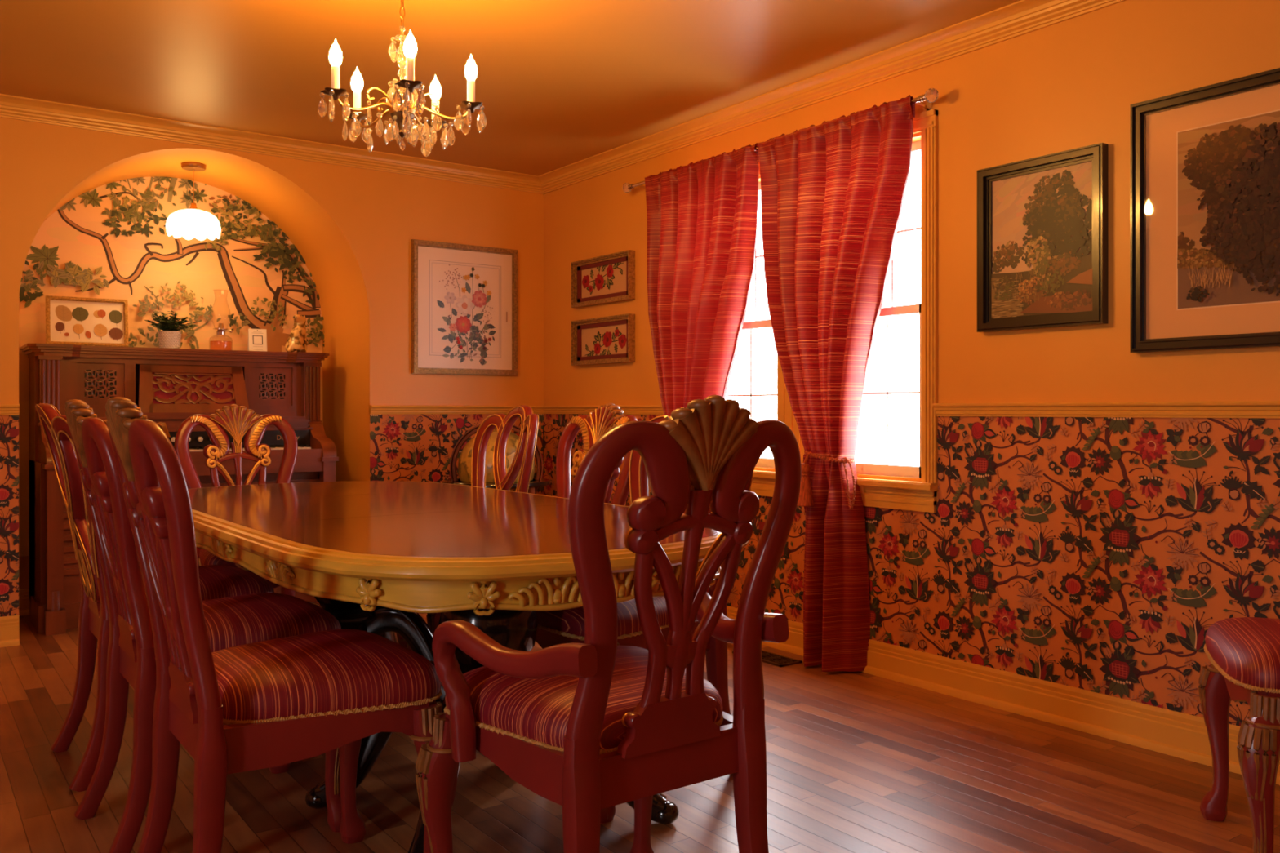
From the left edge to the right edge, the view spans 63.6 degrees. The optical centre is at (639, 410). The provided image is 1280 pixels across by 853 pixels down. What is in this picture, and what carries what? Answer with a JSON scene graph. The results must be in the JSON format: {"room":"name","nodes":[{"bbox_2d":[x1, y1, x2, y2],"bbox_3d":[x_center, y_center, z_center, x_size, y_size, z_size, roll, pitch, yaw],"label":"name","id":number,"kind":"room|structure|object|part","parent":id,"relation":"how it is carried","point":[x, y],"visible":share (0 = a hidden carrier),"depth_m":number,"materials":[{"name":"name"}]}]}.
{"room":"dining room","nodes":[
{"label":"dining room","id":0,"kind":"room"},
{"bbox_2d":[18,176,324,589],"bbox_3d":[-2.585,-0.168,5.749,1.737,2.440,0.092,0,0,-36],"label":"wall","id":1,"kind":"structure","parent":0,"point":[112,240],"depth_m":5.68,"materials":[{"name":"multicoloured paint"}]},
{"bbox_2d":[18,588,29,616],"bbox_3d":[-2.570,0.987,5.729,1.637,0.131,0.042,0,0,-36],"label":"baseboard","id":2,"kind":"structure","parent":1,"relation":"attached to","point":[24,594],"depth_m":5.29,"materials":[{"name":"brown wood"}]},
{"bbox_2d":[0,117,544,617],"bbox_3d":[-3.147,-0.168,4.852,5.981,2.440,0.768,0,0,-36],"label":"wall","id":3,"kind":"structure","parent":0,"point":[353,228],"depth_m":5.66,"materials":[{"name":"paint"}]},
{"bbox_2d":[0,614,19,647],"bbox_3d":[-4.025,0.987,3.738,3.053,0.131,0.042,0,0,-36],"label":"baseboard","id":4,"kind":"structure","parent":3,"relation":"attached to","point":[9,625],"depth_m":4.61,"materials":[{"name":"wood"}]},
{"bbox_2d":[0,404,19,415],"bbox_3d":[-4.025,-0.002,3.739,3.053,0.049,0.040,0,0,-36],"label":"trim","id":5,"kind":"structure","parent":3,"relation":"attached to","point":[5,409],"depth_m":4.61,"materials":[{"name":"beige wood"}]},
{"bbox_2d":[165,161,221,240],"bbox_3d":[-2.343,-1.105,5.416,0.271,0.389,0.271,0,0,-36],"label":"pendant lamp","id":6,"kind":"object","parent":3,"relation":"hanging from","point":[191,223],"visible":1,"depth_m":5.34,"materials":[{"name":"white glass"}]},
{"bbox_3d":[-2.343,-0.982,5.416,0.271,0.141,0.271,0,0,-36],"label":"lamp shade","id":7,"kind":"part","parent":6,"relation":"part of","materials":[{"name":"white glass"}]},
{"bbox_3d":[-2.343,-1.172,5.416,0.004,0.188,0.004,0,0,-36],"label":"lamp cord","id":8,"kind":"part","parent":6,"relation":"part of","materials":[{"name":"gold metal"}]},
{"bbox_2d":[0,93,542,194],"bbox_3d":[-2.902,-1.352,4.513,5.781,0.092,0.101,0,0,-36],"label":"trim","id":9,"kind":"structure","parent":3,"relation":"attached to","point":[13,107],"depth_m":5.19,"materials":[{"name":"wood"}]},
{"bbox_2d":[368,405,542,414],"bbox_3d":[-1.019,-0.002,5.911,1.091,0.049,0.040,0,0,-36],"label":"trim","id":10,"kind":"structure","parent":3,"relation":"attached to","point":[374,410],"depth_m":5.83,"materials":[{"name":"beige wood"}]},
{"bbox_2d":[411,239,517,375],"bbox_3d":[-0.996,-0.577,5.919,0.662,0.745,0.030,0,0,-36],"label":"print","id":11,"kind":"object","parent":3,"relation":"attached to","point":[464,297],"visible":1,"depth_m":5.91,"materials":[{"name":"beige paper"}]},
{"bbox_2d":[0,0,1020,175],"bbox_3d":[-0.833,-1.438,1.692,6.031,0.100,7.118,0,0,-36],"label":"ceiling","id":12,"kind":"structure","parent":0,"point":[559,83],"depth_m":4.06,"materials":[{"name":"paint"}]},
{"bbox_2d":[317,0,486,156],"bbox_3d":[-0.727,-1.083,3.078,0.473,0.611,0.486,0,0,-36],"label":"chandelier","id":13,"kind":"object","parent":12,"relation":"hanging from","point":[402,99],"visible":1,"depth_m":3.08,"materials":[{"name":"gold metal"}]},
{"bbox_3d":[-0.875,-1.028,2.965,0.038,0.080,0.038,0,0,-36],"label":"bulb","id":14,"kind":"part","parent":13,"relation":"part of","materials":[{"name":"beige glass"}]},
{"bbox_3d":[-0.879,-1.028,3.206,0.038,0.080,0.038,0,0,-36],"label":"bulb","id":15,"kind":"part","parent":13,"relation":"part of","materials":[{"name":"beige glass"}]},
{"bbox_3d":[-0.805,-0.910,3.018,0.182,0.084,0.010,0,0,-37],"label":"arm","id":16,"kind":"part","parent":13,"relation":"part of","materials":[{"name":"gold metal"}]},
{"bbox_3d":[-0.807,-0.910,3.156,0.182,0.084,0.010,0,0,35],"label":"arm","id":17,"kind":"part","parent":13,"relation":"part of","materials":[{"name":"gold metal"}]},
{"bbox_3d":[-0.711,-1.236,3.088,0.014,0.243,0.015,0,0,9],"label":"chain","id":18,"kind":"part","parent":13,"relation":"part of","materials":[{"name":"gold metal"}]},
{"bbox_3d":[-0.644,-1.028,2.895,0.038,0.080,0.038,0,0,-36],"label":"bulb","id":19,"kind":"part","parent":13,"relation":"part of","materials":[{"name":"beige glass"}]},
{"bbox_3d":[-0.677,-0.910,3.200,0.010,0.084,0.182,0,0,17],"label":"arm","id":20,"kind":"part","parent":13,"relation":"part of","materials":[{"name":"metal"}]},
{"bbox_3d":[-0.651,-1.028,3.284,0.038,0.080,0.038,0,0,-36],"label":"bulb","id":21,"kind":"part","parent":13,"relation":"part of","materials":[{"name":"beige glass"}]},
{"bbox_3d":[-0.594,-0.910,3.091,0.182,0.084,0.010,0,0,-1],"label":"arm","id":22,"kind":"part","parent":13,"relation":"part of","materials":[{"name":"gold metal"}]},
{"bbox_3d":[-0.506,-1.028,3.092,0.038,0.080,0.038,0,0,-36],"label":"bulb","id":23,"kind":"part","parent":13,"relation":"part of","materials":[{"name":"beige glass"}]},
{"bbox_2d":[0,601,1279,852],"bbox_3d":[-1.079,1.102,2.033,6.031,0.100,7.960,0,0,-36],"label":"floor","id":24,"kind":"structure","parent":0,"point":[857,762],"depth_m":2.85,"materials":[{"name":"brown wood"}]},
{"bbox_2d":[35,403,274,791],"bbox_3d":[-1.486,0.521,3.167,0.658,1.083,0.611,0,0,-36],"label":"dining chair","id":25,"kind":"object","parent":24,"relation":"on","point":[216,581],"visible":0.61,"depth_m":3.02,"materials":[{"name":"red paint"}]},
{"bbox_3d":[-1.668,0.290,3.027,0.173,0.620,0.564,0,0,-36],"label":"frame","id":26,"kind":"part","parent":25,"relation":"part of","materials":[{"name":"red paint"}]},
{"bbox_3d":[-1.753,0.805,3.200,0.126,0.517,0.065,0,0,-36],"label":"leg","id":27,"kind":"part","parent":25,"relation":"part of","materials":[{"name":"red paint"}]},
{"bbox_3d":[-1.530,0.805,2.891,0.126,0.517,0.065,0,0,-36],"label":"leg","id":28,"kind":"part","parent":25,"relation":"part of","materials":[{"name":"red paint"}]},
{"bbox_3d":[-1.435,0.638,3.195,0.439,0.087,0.488,0,0,-36],"label":"seat rail","id":29,"kind":"part","parent":25,"relation":"part of","materials":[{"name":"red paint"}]},
{"bbox_3d":[-1.410,0.551,3.213,0.456,0.098,0.490,0,0,-36],"label":"seat","id":30,"kind":"part","parent":25,"relation":"part of","materials":[{"name":"red fabric"}]},
{"bbox_2d":[20,343,338,635],"bbox_3d":[-2.349,0.364,5.409,1.486,1.375,0.760,0,0,-36],"label":"piano","id":31,"kind":"object","parent":24,"relation":"on","point":[170,386],"visible":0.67,"depth_m":5.33,"materials":[{"name":"brown wood"}]},
{"bbox_2d":[45,295,128,346],"bbox_3d":[-2.846,-0.454,5.315,0.375,0.254,0.061,0,0,-33],"label":"frame","id":32,"kind":"object","parent":31,"relation":"on","point":[77,321],"visible":0.99,"depth_m":5.31,"materials":[{"name":"beige paper"}]},
{"bbox_3d":[-2.756,-0.134,5.267,0.209,0.205,0.006,0,0,-36],"label":"fretwork panel","id":33,"kind":"part","parent":31,"relation":"part of","materials":[{"name":"black wood"}]},
{"bbox_2d":[145,310,199,348],"bbox_3d":[-2.510,-0.429,5.546,0.274,0.211,0.170,0,0,-36],"label":"potted plant","id":34,"kind":"object","parent":31,"relation":"on","point":[169,337],"visible":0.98,"depth_m":5.50,"materials":[{"name":"green plant"}]},
{"bbox_3d":[-2.519,-0.372,5.526,0.113,0.098,0.112,0,0,-36],"label":"pot","id":35,"kind":"part","parent":34,"relation":"part of","materials":[{"name":"white ceramic"}]},
{"bbox_3d":[-2.409,-0.114,5.495,1.200,0.304,0.020,0,0,-36],"label":"frame","id":36,"kind":"part","parent":31,"relation":"part of","materials":[{"name":"brown wood"}]},
{"bbox_3d":[-2.359,-0.112,5.455,0.548,0.248,0.095,0,0,-36],"label":"desk frame","id":37,"kind":"part","parent":31,"relation":"part of","materials":[{"name":"brown wood"}]},
{"bbox_3d":[-2.305,0.152,5.402,0.027,0.027,0.039,0,0,-36],"label":"stop knob","id":38,"kind":"part","parent":31,"relation":"part of","materials":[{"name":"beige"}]},
{"bbox_3d":[-2.373,0.074,5.444,1.250,0.076,0.135,0,0,-36],"label":"cornice","id":39,"kind":"part","parent":31,"relation":"part of","materials":[{"name":"brown wood"}]},
{"bbox_2d":[209,288,232,342],"bbox_3d":[-2.309,-0.492,5.684,0.120,0.338,0.120,0,0,-36],"label":"oil lamp","id":40,"kind":"object","parent":31,"relation":"on","point":[221,331],"visible":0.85,"depth_m":5.67,"materials":[{"name":"clear glass"}]},
{"bbox_3d":[-2.306,-0.448,5.684,0.086,0.065,0.080,0,0,15],"label":"burner","id":41,"kind":"part","parent":40,"relation":"part of","materials":[{"name":"silver metal"}]},
{"bbox_2d":[247,328,266,351],"bbox_3d":[-2.139,-0.384,5.766,0.096,0.140,0.054,0,0,-30],"label":"tent card","id":42,"kind":"object","parent":31,"relation":"on","point":[257,338],"visible":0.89,"depth_m":5.75,"materials":[{"name":"beige paper"}]},
{"bbox_2d":[253,329,262,346],"bbox_3d":[-2.131,-0.393,5.753,0.060,0.112,0.004,0,-9,-31],"label":"print","id":43,"kind":"object","parent":42,"relation":"attached to","point":[257,330],"depth_m":5.75},
{"bbox_3d":[-2.060,-0.134,5.770,0.206,0.205,0.006,0,0,-36],"label":"fretwork panel","id":44,"kind":"part","parent":31,"relation":"part of","materials":[{"name":"black wood"}]},
{"bbox_2d":[284,314,306,352],"bbox_3d":[-1.963,-0.434,5.892,0.122,0.227,0.130,0,0,-32],"label":"dog figurine","id":45,"kind":"object","parent":31,"relation":"on","point":[296,341],"visible":0.9,"depth_m":5.87,"materials":[{"name":"metal"}]},
{"bbox_2d":[64,399,341,852],"bbox_3d":[-1.124,0.518,2.654,0.646,1.089,0.615,0,0,-36],"label":"dining chair","id":46,"kind":"object","parent":24,"relation":"on","point":[242,620],"visible":0.68,"depth_m":2.51,"materials":[{"name":"red paint"}]},
{"bbox_3d":[-1.396,0.805,2.681,0.126,0.517,0.065,0,0,-36],"label":"leg","id":47,"kind":"part","parent":46,"relation":"part of","materials":[{"name":"red paint"}]},
{"bbox_3d":[-1.297,0.305,2.517,0.142,0.575,0.497,0,0,-36],"label":"frame","id":48,"kind":"part","parent":46,"relation":"part of","materials":[{"name":"red paint"}]},
{"bbox_3d":[-1.078,0.638,2.675,0.439,0.087,0.488,0,0,-36],"label":"seat rail","id":49,"kind":"part","parent":46,"relation":"part of","materials":[{"name":"red paint"}]},
{"bbox_3d":[-1.173,0.805,2.372,0.126,0.517,0.065,0,0,-36],"label":"leg","id":50,"kind":"part","parent":46,"relation":"part of","materials":[{"name":"red paint"}]},
{"bbox_3d":[-1.053,0.551,2.693,0.456,0.098,0.490,0,0,-36],"label":"seat","id":51,"kind":"part","parent":46,"relation":"part of","materials":[{"name":"red fabric"}]},
{"bbox_3d":[-1.059,0.829,2.996,0.087,0.449,0.084,0,0,-36],"label":"leg","id":52,"kind":"part","parent":46,"relation":"part of","materials":[{"name":"red paint"}]},
{"bbox_3d":[-0.768,0.829,2.593,0.087,0.449,0.084,0,0,-36],"label":"leg","id":53,"kind":"part","parent":46,"relation":"part of","materials":[{"name":"red paint"}]},
{"bbox_2d":[174,404,297,596],"bbox_3d":[-1.554,0.518,4.173,0.615,1.089,0.646,0,0,-36],"label":"dining chair","id":54,"kind":"object","parent":24,"relation":"on","point":[237,421],"visible":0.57,"depth_m":4.35,"materials":[{"name":"red paint"}]},
{"bbox_3d":[-1.835,0.805,4.222,0.065,0.517,0.126,0,0,-36],"label":"leg","id":55,"kind":"part","parent":54,"relation":"part of","materials":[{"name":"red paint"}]},
{"bbox_3d":[-1.514,0.551,4.102,0.490,0.098,0.456,0,0,-36],"label":"seat","id":56,"kind":"part","parent":54,"relation":"part of","materials":[{"name":"red fabric"}]},
{"bbox_3d":[-1.514,0.595,4.102,0.495,0.012,0.462,0,0,-36],"label":"cord trim","id":57,"kind":"part","parent":54,"relation":"part of","materials":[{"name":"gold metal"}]},
{"bbox_3d":[-1.690,0.305,4.346,0.497,0.575,0.142,0,0,-36],"label":"frame","id":58,"kind":"part","parent":54,"relation":"part of","materials":[{"name":"red paint"}]},
{"bbox_3d":[-1.532,0.638,4.127,0.488,0.087,0.439,0,0,-36],"label":"seat rail","id":59,"kind":"part","parent":54,"relation":"part of","materials":[{"name":"red fabric"}]},
{"bbox_3d":[-1.526,0.805,4.445,0.065,0.517,0.126,0,0,-36],"label":"leg","id":60,"kind":"part","parent":54,"relation":"part of","materials":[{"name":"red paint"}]},
{"bbox_2d":[105,396,459,852],"bbox_3d":[-0.776,0.518,2.171,0.646,1.089,0.615,0,0,-36],"label":"dining chair","id":61,"kind":"object","parent":24,"relation":"on","point":[292,699],"visible":0.97,"depth_m":2.02,"materials":[{"name":"red paint"}]},
{"bbox_3d":[-1.048,0.805,2.198,0.126,0.517,0.065,0,0,-36],"label":"leg","id":62,"kind":"part","parent":61,"relation":"part of","materials":[{"name":"red paint"}]},
{"bbox_3d":[-0.949,0.305,2.035,0.142,0.575,0.497,0,0,-36],"label":"frame","id":63,"kind":"part","parent":61,"relation":"part of","materials":[{"name":"red paint"}]},
{"bbox_3d":[-0.825,0.805,1.889,0.126,0.517,0.065,0,0,-36],"label":"leg","id":64,"kind":"part","parent":61,"relation":"part of","materials":[{"name":"red paint"}]},
{"bbox_3d":[-0.730,0.638,2.193,0.439,0.087,0.488,0,0,-36],"label":"seat rail","id":65,"kind":"part","parent":61,"relation":"part of","materials":[{"name":"red paint"}]},
{"bbox_3d":[-0.705,0.551,2.211,0.456,0.098,0.490,0,0,-36],"label":"seat","id":66,"kind":"part","parent":61,"relation":"part of","materials":[{"name":"red fabric"}]},
{"bbox_3d":[-0.705,0.595,2.211,0.462,0.012,0.495,0,0,-36],"label":"cord trim","id":67,"kind":"part","parent":61,"relation":"part of","materials":[{"name":"gold metal"}]},
{"bbox_3d":[-0.710,0.829,2.514,0.087,0.449,0.084,0,0,-36],"label":"leg","id":68,"kind":"part","parent":61,"relation":"part of","materials":[{"name":"red paint"}]},
{"bbox_3d":[-0.419,0.829,2.111,0.087,0.449,0.084,0,0,-36],"label":"leg","id":69,"kind":"part","parent":61,"relation":"part of","materials":[{"name":"red paint"}]},
{"bbox_2d":[395,404,538,650],"bbox_3d":[-0.728,0.521,4.020,0.658,1.083,0.611,0,0,-30],"label":"dining chair","id":70,"kind":"object","parent":24,"relation":"on","point":[524,458],"visible":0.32,"depth_m":4.18,"materials":[{"name":"red paint"}]},
{"bbox_3d":[-0.835,0.829,3.682,0.087,0.449,0.084,0,0,-30],"label":"leg","id":71,"kind":"part","parent":70,"relation":"part of","materials":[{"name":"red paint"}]},
{"bbox_3d":[-0.533,0.290,4.141,0.173,0.620,0.564,0,0,-30],"label":"frame","id":72,"kind":"part","parent":70,"relation":"part of","materials":[{"name":"red paint"}]},
{"bbox_2d":[187,480,749,852],"bbox_3d":[-0.726,0.671,3.139,1.186,0.761,2.481,0,0,-36],"label":"dining table","id":73,"kind":"object","parent":24,"relation":"on","point":[375,556],"visible":0.59,"depth_m":2.50,"materials":[{"name":"paint"}]},
{"bbox_2d":[441,423,551,493],"bbox_3d":[-0.771,0.555,5.550,0.580,0.994,0.580,0,0,-8],"label":"globe","id":74,"kind":"object","parent":24,"relation":"on","point":[464,460],"visible":0.33,"depth_m":5.43,"materials":[{"name":"brown wood"}]},
{"bbox_3d":[-0.568,0.727,5.395,0.044,0.650,0.043,0,0,-8],"label":"leg","id":75,"kind":"part","parent":74,"relation":"part of","materials":[{"name":"brown wood"}]},
{"bbox_2d":[426,403,637,633],"bbox_3d":[-0.340,0.518,3.549,0.646,1.089,0.615,0,0,-36],"label":"dining chair","id":76,"kind":"object","parent":24,"relation":"on","point":[593,427],"visible":0.23,"depth_m":3.73,"materials":[{"name":"red paint"}]},
{"bbox_3d":[-0.697,0.829,3.609,0.087,0.449,0.084,0,0,-36],"label":"leg","id":77,"kind":"part","parent":76,"relation":"part of","materials":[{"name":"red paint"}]},
{"bbox_3d":[-0.167,0.305,3.685,0.142,0.575,0.497,0,0,-36],"label":"frame","id":78,"kind":"part","parent":76,"relation":"part of","materials":[{"name":"red paint"}]},
{"bbox_2d":[415,395,801,852],"bbox_3d":[-0.048,0.518,1.979,0.639,1.089,0.646,0,0,-36],"label":"dining chair","id":79,"kind":"object","parent":24,"relation":"on","point":[547,717],"visible":1,"depth_m":1.82,"materials":[{"name":"red paint"}]},
{"bbox_3d":[-0.394,0.829,2.042,0.084,0.449,0.087,0,0,-36],"label":"leg","id":80,"kind":"part","parent":79,"relation":"part of","materials":[{"name":"red paint"}]},
{"bbox_3d":[-0.236,0.520,1.815,0.081,0.277,0.422,0,0,-42],"label":"arm","id":81,"kind":"part","parent":79,"relation":"part of","materials":[{"name":"red paint"}]},
{"bbox_3d":[-0.079,0.805,1.705,0.065,0.517,0.126,0,0,-36],"label":"leg","id":82,"kind":"part","parent":79,"relation":"part of","materials":[{"name":"red paint"}]},
{"bbox_3d":[-0.091,0.551,2.048,0.490,0.098,0.456,0,0,-36],"label":"seat","id":83,"kind":"part","parent":79,"relation":"part of","materials":[{"name":"red fabric"}]},
{"bbox_3d":[-0.091,0.595,2.048,0.495,0.012,0.462,0,0,-36],"label":"cord trim","id":84,"kind":"part","parent":79,"relation":"part of","materials":[{"name":"gold metal"}]},
{"bbox_3d":[-0.073,0.638,2.023,0.488,0.087,0.439,0,0,-36],"label":"seat rail","id":85,"kind":"part","parent":79,"relation":"part of","materials":[{"name":"red paint"}]},
{"bbox_3d":[0.009,0.829,2.333,0.084,0.449,0.087,0,0,-36],"label":"leg","id":86,"kind":"part","parent":79,"relation":"part of","materials":[{"name":"red paint"}]},
{"bbox_3d":[0.085,0.305,1.804,0.497,0.575,0.142,0,0,-36],"label":"frame","id":87,"kind":"part","parent":79,"relation":"part of","materials":[{"name":"red paint"}]},
{"bbox_3d":[0.174,0.520,2.112,0.081,0.277,0.422,0,0,-30],"label":"arm","id":88,"kind":"part","parent":79,"relation":"part of","materials":[{"name":"red paint"}]},
{"bbox_3d":[0.230,0.805,1.928,0.065,0.517,0.126,0,0,-36],"label":"leg","id":89,"kind":"part","parent":79,"relation":"part of","materials":[{"name":"red paint"}]},
{"bbox_2d":[535,414,753,823],"bbox_3d":[-0.017,0.521,3.013,0.658,1.083,0.611,0,0,-36],"label":"dining chair","id":90,"kind":"object","parent":24,"relation":"on","point":[554,628],"visible":0.12,"depth_m":2.83,"materials":[{"name":"red paint"}]},
{"bbox_3d":[-0.094,0.551,2.967,0.456,0.098,0.490,0,0,-36],"label":"seat","id":91,"kind":"part","parent":90,"relation":"part of","materials":[{"name":"red fabric"}]},
{"bbox_3d":[-0.088,0.829,2.664,0.087,0.449,0.084,0,0,-36],"label":"leg","id":92,"kind":"part","parent":90,"relation":"part of","materials":[{"name":"red paint"}]},
{"bbox_3d":[-0.094,0.595,2.967,0.462,0.012,0.495,0,0,-36],"label":"cord trim","id":93,"kind":"part","parent":90,"relation":"part of","materials":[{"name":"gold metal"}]},
{"bbox_3d":[-0.069,0.638,2.985,0.439,0.087,0.488,0,0,-36],"label":"seat rail","id":94,"kind":"part","parent":90,"relation":"part of","materials":[{"name":"red paint"}]},
{"bbox_3d":[0.164,0.290,3.153,0.173,0.620,0.564,0,0,-36],"label":"frame","id":95,"kind":"part","parent":90,"relation":"part of","materials":[{"name":"red paint"}]},
{"bbox_3d":[0.249,0.805,2.980,0.126,0.517,0.065,0,0,-36],"label":"leg","id":96,"kind":"part","parent":90,"relation":"part of","materials":[{"name":"red paint"}]},
{"bbox_2d":[732,649,802,666],"bbox_3d":[0.537,1.048,4.379,0.124,0.008,0.300,0,0,-36],"label":"floor vent","id":97,"kind":"object","parent":24,"relation":"in","point":[767,657],"visible":0.62,"depth_m":4.32,"materials":[{"name":"brown metal"}]},
{"bbox_2d":[761,653,792,664],"bbox_3d":[0.537,1.047,4.379,0.096,0.004,0.276,0,0,-36],"label":"grille","id":98,"kind":"object","parent":97,"relation":"attached to","point":[768,658],"depth_m":4.33,"materials":[{"name":"brown metal"}]},
{"bbox_2d":[1198,617,1279,852],"bbox_3d":[1.638,0.518,2.321,0.646,1.089,0.615,0,0,20],"label":"dining chair","id":99,"kind":"object","parent":24,"relation":"on","point":[1243,653],"visible":1,"depth_m":2.25,"materials":[{"name":"red paint"}]},
{"bbox_3d":[1.489,0.829,2.651,0.087,0.449,0.084,0,0,20],"label":"leg","id":100,"kind":"part","parent":99,"relation":"part of","materials":[{"name":"red paint"}]},
{"bbox_3d":[1.566,0.595,2.358,0.462,0.012,0.495,0,0,20],"label":"cord trim","id":101,"kind":"part","parent":99,"relation":"part of","materials":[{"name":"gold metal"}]},
{"bbox_3d":[1.566,0.551,2.358,0.456,0.098,0.490,0,0,20],"label":"seat","id":102,"kind":"part","parent":99,"relation":"part of","materials":[{"name":"red fabric"}]},
{"bbox_3d":[1.595,0.638,2.347,0.439,0.087,0.488,0,0,20],"label":"seat rail","id":103,"kind":"part","parent":99,"relation":"part of","materials":[{"name":"red paint"}]},
{"bbox_3d":[1.318,0.829,2.184,0.087,0.449,0.084,0,0,20],"label":"leg","id":104,"kind":"part","parent":99,"relation":"part of","materials":[{"name":"red paint"}]},
{"bbox_2d":[542,0,1279,726],"bbox_3d":[1.512,-0.168,3.435,0.126,2.440,7.198,0,0,-36],"label":"wall","id":105,"kind":"structure","parent":0,"point":[1101,555],"depth_m":3.48,"materials":[{"name":"paint"}]},
{"bbox_2d":[570,249,635,307],"bbox_3d":[-0.211,-0.717,5.686,0.040,0.259,0.575,0,0,-36],"label":"picture","id":106,"kind":"object","parent":105,"relation":"attached to","point":[610,277],"visible":1,"depth_m":5.68,"materials":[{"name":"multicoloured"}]},
{"bbox_2d":[570,313,635,365],"bbox_3d":[-0.211,-0.383,5.686,0.040,0.255,0.575,0,0,-36],"label":"picture","id":107,"kind":"object","parent":105,"relation":"attached to","point":[609,339],"visible":1,"depth_m":5.68,"materials":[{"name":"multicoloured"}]},
{"bbox_2d":[542,404,664,414],"bbox_3d":[-0.220,-0.002,5.719,0.040,0.049,1.266,0,0,-36],"label":"trim","id":108,"kind":"structure","parent":105,"relation":"attached to","point":[628,409],"depth_m":5.74,"materials":[{"name":"wood"}]},
{"bbox_2d":[622,88,938,192],"bbox_3d":[0.530,-1.144,4.596,0.121,0.076,1.992,0,0,-36],"label":"curtain rod","id":109,"kind":"object","parent":105,"relation":"attached to","point":[931,95],"visible":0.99,"depth_m":3.86,"materials":[{"name":"silver metal"}]},
{"bbox_2d":[644,142,759,593],"bbox_3d":[0.278,-0.071,4.877,0.208,2.229,0.801,0,0,-36],"label":"curtain","id":110,"kind":"object","parent":109,"relation":"hanging from","point":[702,215],"visible":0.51,"depth_m":4.82,"materials":[{"name":"red fabric"}]},
{"bbox_2d":[757,94,915,671],"bbox_3d":[0.771,-0.071,4.192,0.219,2.230,0.836,0,0,-36],"label":"curtain","id":111,"kind":"object","parent":109,"relation":"hanging from","point":[833,192],"visible":0.98,"depth_m":4.13,"materials":[{"name":"red fabric"}]},
{"bbox_2d":[796,449,855,509],"bbox_3d":[0.773,0.277,4.188,0.275,0.231,0.158,0,0,34],"label":"tieback","id":112,"kind":"object","parent":111,"relation":"attached to","point":[805,499],"visible":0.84,"depth_m":4.18,"materials":[{"name":"red fabric"}]},
{"bbox_2d":[537,0,1125,194],"bbox_3d":[1.434,-1.352,3.378,0.101,0.092,6.998,0,0,-36],"label":"trim","id":113,"kind":"structure","parent":105,"relation":"attached to","point":[1021,17],"depth_m":4.20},
{"bbox_2d":[725,108,938,512],"bbox_3d":[0.660,-0.371,4.560,0.152,1.515,1.650,0,0,-36],"label":"window","id":114,"kind":"structure","parent":105,"relation":"in","point":[920,496],"depth_m":3.92,"materials":[{"name":"beige wood"}]},
{"bbox_3d":[0.472,-0.713,4.904,0.028,0.676,0.708,0,0,-36],"label":"sash","id":115,"kind":"part","parent":114,"relation":"part of","materials":[{"name":"beige"}]},
{"bbox_3d":[0.448,-0.069,4.887,0.028,0.685,0.708,0,0,-36],"label":"sash","id":116,"kind":"part","parent":114,"relation":"part of","materials":[{"name":"beige"}]},
{"bbox_3d":[0.639,0.289,4.545,0.102,0.030,1.650,0,0,-36],"label":"sill","id":117,"kind":"part","parent":114,"relation":"part of","materials":[{"name":"beige wood"}]},
{"bbox_3d":[0.933,-0.069,4.216,0.028,0.685,0.608,0,0,-36],"label":"sash","id":118,"kind":"part","parent":114,"relation":"part of","materials":[{"name":"beige"}]},
{"bbox_3d":[0.957,-0.713,4.233,0.028,0.676,0.608,0,0,-36],"label":"sash","id":119,"kind":"part","parent":114,"relation":"part of","materials":[{"name":"beige"}]},
{"bbox_2d":[726,605,1279,785],"bbox_3d":[1.458,0.987,3.396,0.042,0.131,6.998,0,0,-36],"label":"baseboard","id":120,"kind":"structure","parent":105,"relation":"attached to","point":[1180,735],"depth_m":3.49,"materials":[{"name":"wood"}]},
{"bbox_2d":[977,142,1107,332],"bbox_3d":[1.359,-0.570,3.515,0.038,0.580,0.474,0,0,-36],"label":"painting","id":121,"kind":"object","parent":105,"relation":"attached to","point":[1042,220],"visible":1,"depth_m":3.50,"materials":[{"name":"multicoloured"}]},
{"bbox_2d":[932,400,1279,417],"bbox_3d":[2.309,-0.002,2.218,0.040,0.049,4.091,0,0,-36],"label":"trim","id":122,"kind":"structure","parent":105,"relation":"attached to","point":[1240,409],"depth_m":3.29,"materials":[{"name":"beige wood"}]},
{"bbox_2d":[1129,67,1279,352],"bbox_3d":[1.848,-0.571,2.836,0.040,0.780,1.020,0,0,-36],"label":"print","id":123,"kind":"object","parent":105,"relation":"attached to","point":[1205,161],"visible":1,"depth_m":3.07,"materials":[{"name":"black"}]}
]}

